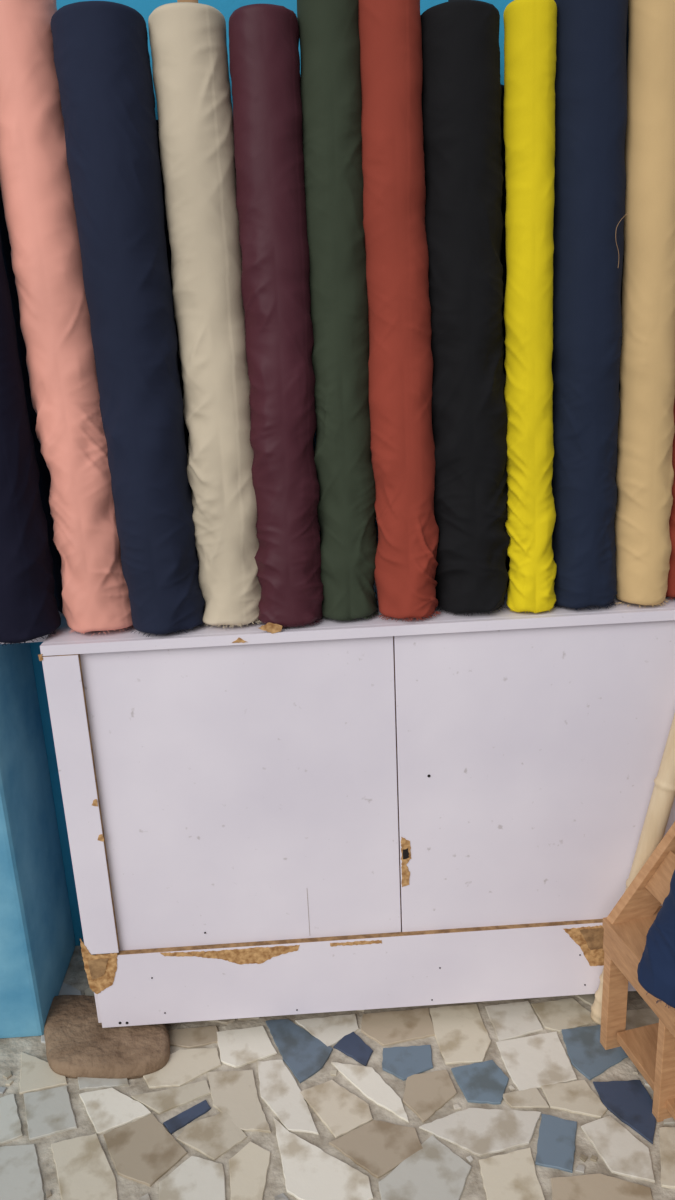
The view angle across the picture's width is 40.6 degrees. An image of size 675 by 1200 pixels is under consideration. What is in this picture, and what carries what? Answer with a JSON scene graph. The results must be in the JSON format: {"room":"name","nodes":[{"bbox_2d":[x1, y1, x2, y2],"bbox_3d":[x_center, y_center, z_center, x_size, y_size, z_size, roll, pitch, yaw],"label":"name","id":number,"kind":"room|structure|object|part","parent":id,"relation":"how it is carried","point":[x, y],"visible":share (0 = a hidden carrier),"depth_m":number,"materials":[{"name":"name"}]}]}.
{"room":"fabric shop","nodes":[
{"label":"fabric shop","id":0,"kind":"room"},
{"bbox_2d":[0,643,74,1037],"bbox_3d":[-0.832,0.492,2.033,0.310,0.931,0.312,-3,17,-2],"label":"wall","id":1,"kind":"structure","parent":0,"point":[37,939],"depth_m":2.00,"materials":[{"name":"blue paint"}]},
{"bbox_2d":[29,0,552,945],"bbox_3d":[-0.092,-0.555,1.972,4.400,2.900,0.120,-3,17,-2],"label":"wall","id":2,"kind":"structure","parent":0,"point":[145,8],"depth_m":2.08,"materials":[{"name":"blue paint"}]},
{"bbox_2d":[0,982,674,1199],"bbox_3d":[0.045,1.296,0.879,4.602,0.008,3.009,-3,17,-2],"label":"floor","id":3,"kind":"structure","parent":0,"point":[142,1150],"depth_m":1.79,"materials":[{"name":"beige stone"}]},
{"bbox_2d":[44,995,169,1079],"bbox_3d":[-0.518,0.954,2.012,0.311,0.035,0.244,-3,17,-2],"label":"stone","id":4,"kind":"object","parent":3,"relation":"on","point":[77,1044],"visible":0.79,"depth_m":1.96,"materials":[{"name":"brown stone"}]},
{"bbox_2d":[0,580,674,1027],"bbox_3d":[0.167,0.413,2.037,1.688,0.911,0.338,-3,17,-2],"label":"cabinet","id":5,"kind":"object","parent":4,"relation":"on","point":[270,819],"depth_m":1.87,"materials":[{"name":"white laminate"}]},
{"bbox_2d":[0,235,60,644],"bbox_3d":[-0.664,-0.499,1.647,0.157,1.179,0.222,-13,20,-31],"label":"roll","id":6,"kind":"object","parent":5,"relation":"on","point":[28,603],"visible":1,"depth_m":1.69,"materials":[{"name":"fabric"}]},
{"bbox_2d":[0,185,62,612],"bbox_3d":[-0.593,-0.520,1.803,0.100,1.118,0.169,-13,20,-31],"label":"roll","id":7,"kind":"object","parent":5,"relation":"on","point":[45,477],"visible":0.09,"depth_m":1.80,"materials":[{"name":"fabric"}]},
{"bbox_2d":[0,0,132,634],"bbox_3d":[-0.513,-0.499,1.693,0.151,1.140,0.242,-12,20,-28],"label":"roll","id":8,"kind":"object","parent":5,"relation":"on","point":[40,215],"visible":0.79,"depth_m":1.63,"materials":[{"name":"fabric"}]},
{"bbox_2d":[51,1,204,636],"bbox_3d":[-0.373,-0.474,1.682,0.164,1.083,0.237,-8,18,-17],"label":"roll","id":9,"kind":"object","parent":5,"relation":"on","point":[102,57],"visible":0.99,"depth_m":1.60,"materials":[{"name":"fabric"}]},
{"bbox_2d":[156,120,191,492],"bbox_3d":[-0.304,-0.447,1.828,0.106,0.938,0.175,-6,18,-11],"label":"roll","id":10,"kind":"object","parent":5,"relation":"on","point":[186,431],"visible":0.02,"depth_m":1.74,"materials":[{"name":"fabric"}]},
{"bbox_2d":[148,0,260,628],"bbox_3d":[-0.235,-0.502,1.697,0.157,1.119,0.228,-3,17,-2],"label":"roll","id":11,"kind":"object","parent":5,"relation":"on","point":[188,39],"visible":0.9,"depth_m":1.64,"materials":[{"name":"fabric"}]},
{"bbox_3d":[-0.229,0.764,1.952,0.297,0.045,0.001,-3,17,-2],"label":"chip rail","id":12,"kind":"part","parent":5,"relation":"part of","materials":[{"name":"brown wood"}]},
{"bbox_3d":[-0.200,0.491,1.891,0.653,0.862,0.012,-3,17,-2],"label":"infill panel","id":13,"kind":"part","parent":5,"relation":"part of","materials":[{"name":"white laminate"}]},
{"bbox_2d":[229,4,323,627],"bbox_3d":[-0.113,-0.485,1.686,0.142,1.077,0.215,-3,17,-2],"label":"roll","id":14,"kind":"object","parent":5,"relation":"on","point":[264,57],"visible":0.99,"depth_m":1.63,"materials":[{"name":"fabric"}]},
{"bbox_2d":[297,0,378,620],"bbox_3d":[0.001,-0.523,1.692,0.132,1.138,0.195,-3,17,-2],"label":"roll","id":15,"kind":"object","parent":5,"relation":"on","point":[330,83],"visible":0.83,"depth_m":1.64,"materials":[{"name":"fabric"}]},
{"bbox_3d":[0.040,0.737,1.956,0.112,0.010,0.001,-3,17,-2],"label":"chip rail","id":16,"kind":"part","parent":5,"relation":"part of","materials":[{"name":"brown wood"}]},
{"bbox_3d":[0.217,0.053,1.756,1.565,0.020,0.002,-3,17,-2],"label":"rail","id":17,"kind":"part","parent":5,"relation":"part of","materials":[{"name":"white laminate"}]},
{"bbox_3d":[0.257,0.804,1.989,1.553,0.184,0.002,-3,17,-2],"label":"rail","id":18,"kind":"part","parent":5,"relation":"part of","materials":[{"name":"white laminate"}]},
{"bbox_2d":[358,0,440,621],"bbox_3d":[0.110,-0.525,1.679,0.130,1.137,0.209,-4,17,-5],"label":"roll","id":19,"kind":"object","parent":5,"relation":"on","point":[400,363],"visible":0.95,"depth_m":1.64,"materials":[{"name":"fabric"}]},
{"bbox_2d":[420,0,510,615],"bbox_3d":[0.240,-0.521,1.710,0.173,1.102,0.224,-2,17,1],"label":"roll","id":20,"kind":"object","parent":5,"relation":"on","point":[462,90],"visible":0.81,"depth_m":1.64,"materials":[{"name":"black fabric"}]},
{"bbox_2d":[500,84,509,588],"bbox_3d":[0.305,-0.500,1.843,0.101,0.978,0.177,-3,17,-2],"label":"roll","id":21,"kind":"object","parent":5,"relation":"on","point":[503,206],"visible":0.02,"depth_m":1.77,"materials":[{"name":"fabric"}]},
{"bbox_2d":[503,0,556,612],"bbox_3d":[0.360,-0.508,1.692,0.102,1.078,0.178,-2,17,3],"label":"roll","id":22,"kind":"object","parent":5,"relation":"on","point":[530,26],"visible":0.98,"depth_m":1.65,"materials":[{"name":"fabric"}]},
{"bbox_3d":[0.562,0.449,1.914,0.869,0.862,0.014,-3,17,-2],"label":"infill panel","id":23,"kind":"part","parent":5,"relation":"part of","materials":[{"name":"white laminate"}]},
{"bbox_3d":[0.539,0.755,1.986,0.099,0.106,0.001,-3,17,-2],"label":"chip rail","id":24,"kind":"part","parent":5,"relation":"part of","materials":[{"name":"brown wood"}]},
{"bbox_2d":[551,0,627,609],"bbox_3d":[0.466,-0.548,1.706,0.139,1.139,0.226,-3,17,-2],"label":"roll","id":25,"kind":"object","parent":5,"relation":"on","point":[591,114],"visible":0.9,"depth_m":1.65,"materials":[{"name":"fabric"}]},
{"bbox_2d":[615,14,628,497],"bbox_3d":[0.517,-0.585,1.816,0.111,1.139,0.184,-3,17,-2],"label":"roll","id":26,"kind":"object","parent":5,"relation":"on","point":[627,33],"visible":0.02,"depth_m":1.68,"materials":[{"name":"fabric"}]},
{"bbox_2d":[615,0,674,606],"bbox_3d":[0.583,-0.551,1.695,0.109,1.138,0.194,-1,17,4],"label":"roll","id":27,"kind":"object","parent":5,"relation":"on","point":[644,478],"visible":0.91,"depth_m":1.67,"materials":[{"name":"fabric"}]},
{"bbox_2d":[666,398,674,598],"bbox_3d":[0.676,-0.562,1.716,0.114,1.137,0.193,-1,17,5],"label":"roll","id":28,"kind":"object","parent":5,"relation":"on","point":[670,592],"visible":0.13,"depth_m":1.78,"materials":[{"name":"fabric"}]},
{"bbox_2d":[590,713,674,1024],"bbox_3d":[0.648,0.470,1.869,0.225,0.940,0.050,-3,17,-2],"label":"bamboo pole","id":29,"kind":"object","parent":3,"relation":"on","point":[663,794],"visible":0.47,"depth_m":1.84,"materials":[{"name":"beige wood"}]},
{"bbox_2d":[600,822,674,1121],"bbox_3d":[0.794,0.624,1.659,0.416,0.758,0.468,-7,18,-13],"label":"display rack","id":30,"kind":"object","parent":3,"relation":"on","point":[651,1048],"visible":0.91,"depth_m":1.82,"materials":[{"name":"brown wood"}]},
{"bbox_3d":[0.577,0.806,1.892,0.045,0.292,0.024,-7,18,-13],"label":"post","id":31,"kind":"part","parent":30,"relation":"part of","materials":[{"name":"brown wood"}]},
{"bbox_3d":[0.610,0.754,1.650,0.022,0.053,0.460,-7,18,-13],"label":"rail","id":32,"kind":"part","parent":30,"relation":"part of","materials":[{"name":"brown wood"}]},
{"bbox_3d":[0.724,0.435,1.821,0.383,0.488,0.022,-7,18,-13],"label":"slanted arm","id":33,"kind":"part","parent":30,"relation":"part of","materials":[{"name":"brown wood"}]},
{"bbox_2d":[637,870,674,1007],"bbox_3d":[0.710,0.280,1.521,0.381,0.899,0.135,-3,17,-2],"label":"roll","id":34,"kind":"object","parent":30,"relation":"on","point":[656,967],"visible":1,"depth_m":1.59,"materials":[{"name":"fabric"}]},
{"bbox_3d":[0.627,0.857,1.718,0.046,0.292,0.020,-7,18,-13],"label":"post","id":35,"kind":"part","parent":30,"relation":"part of","materials":[{"name":"brown wood"}]}
]}

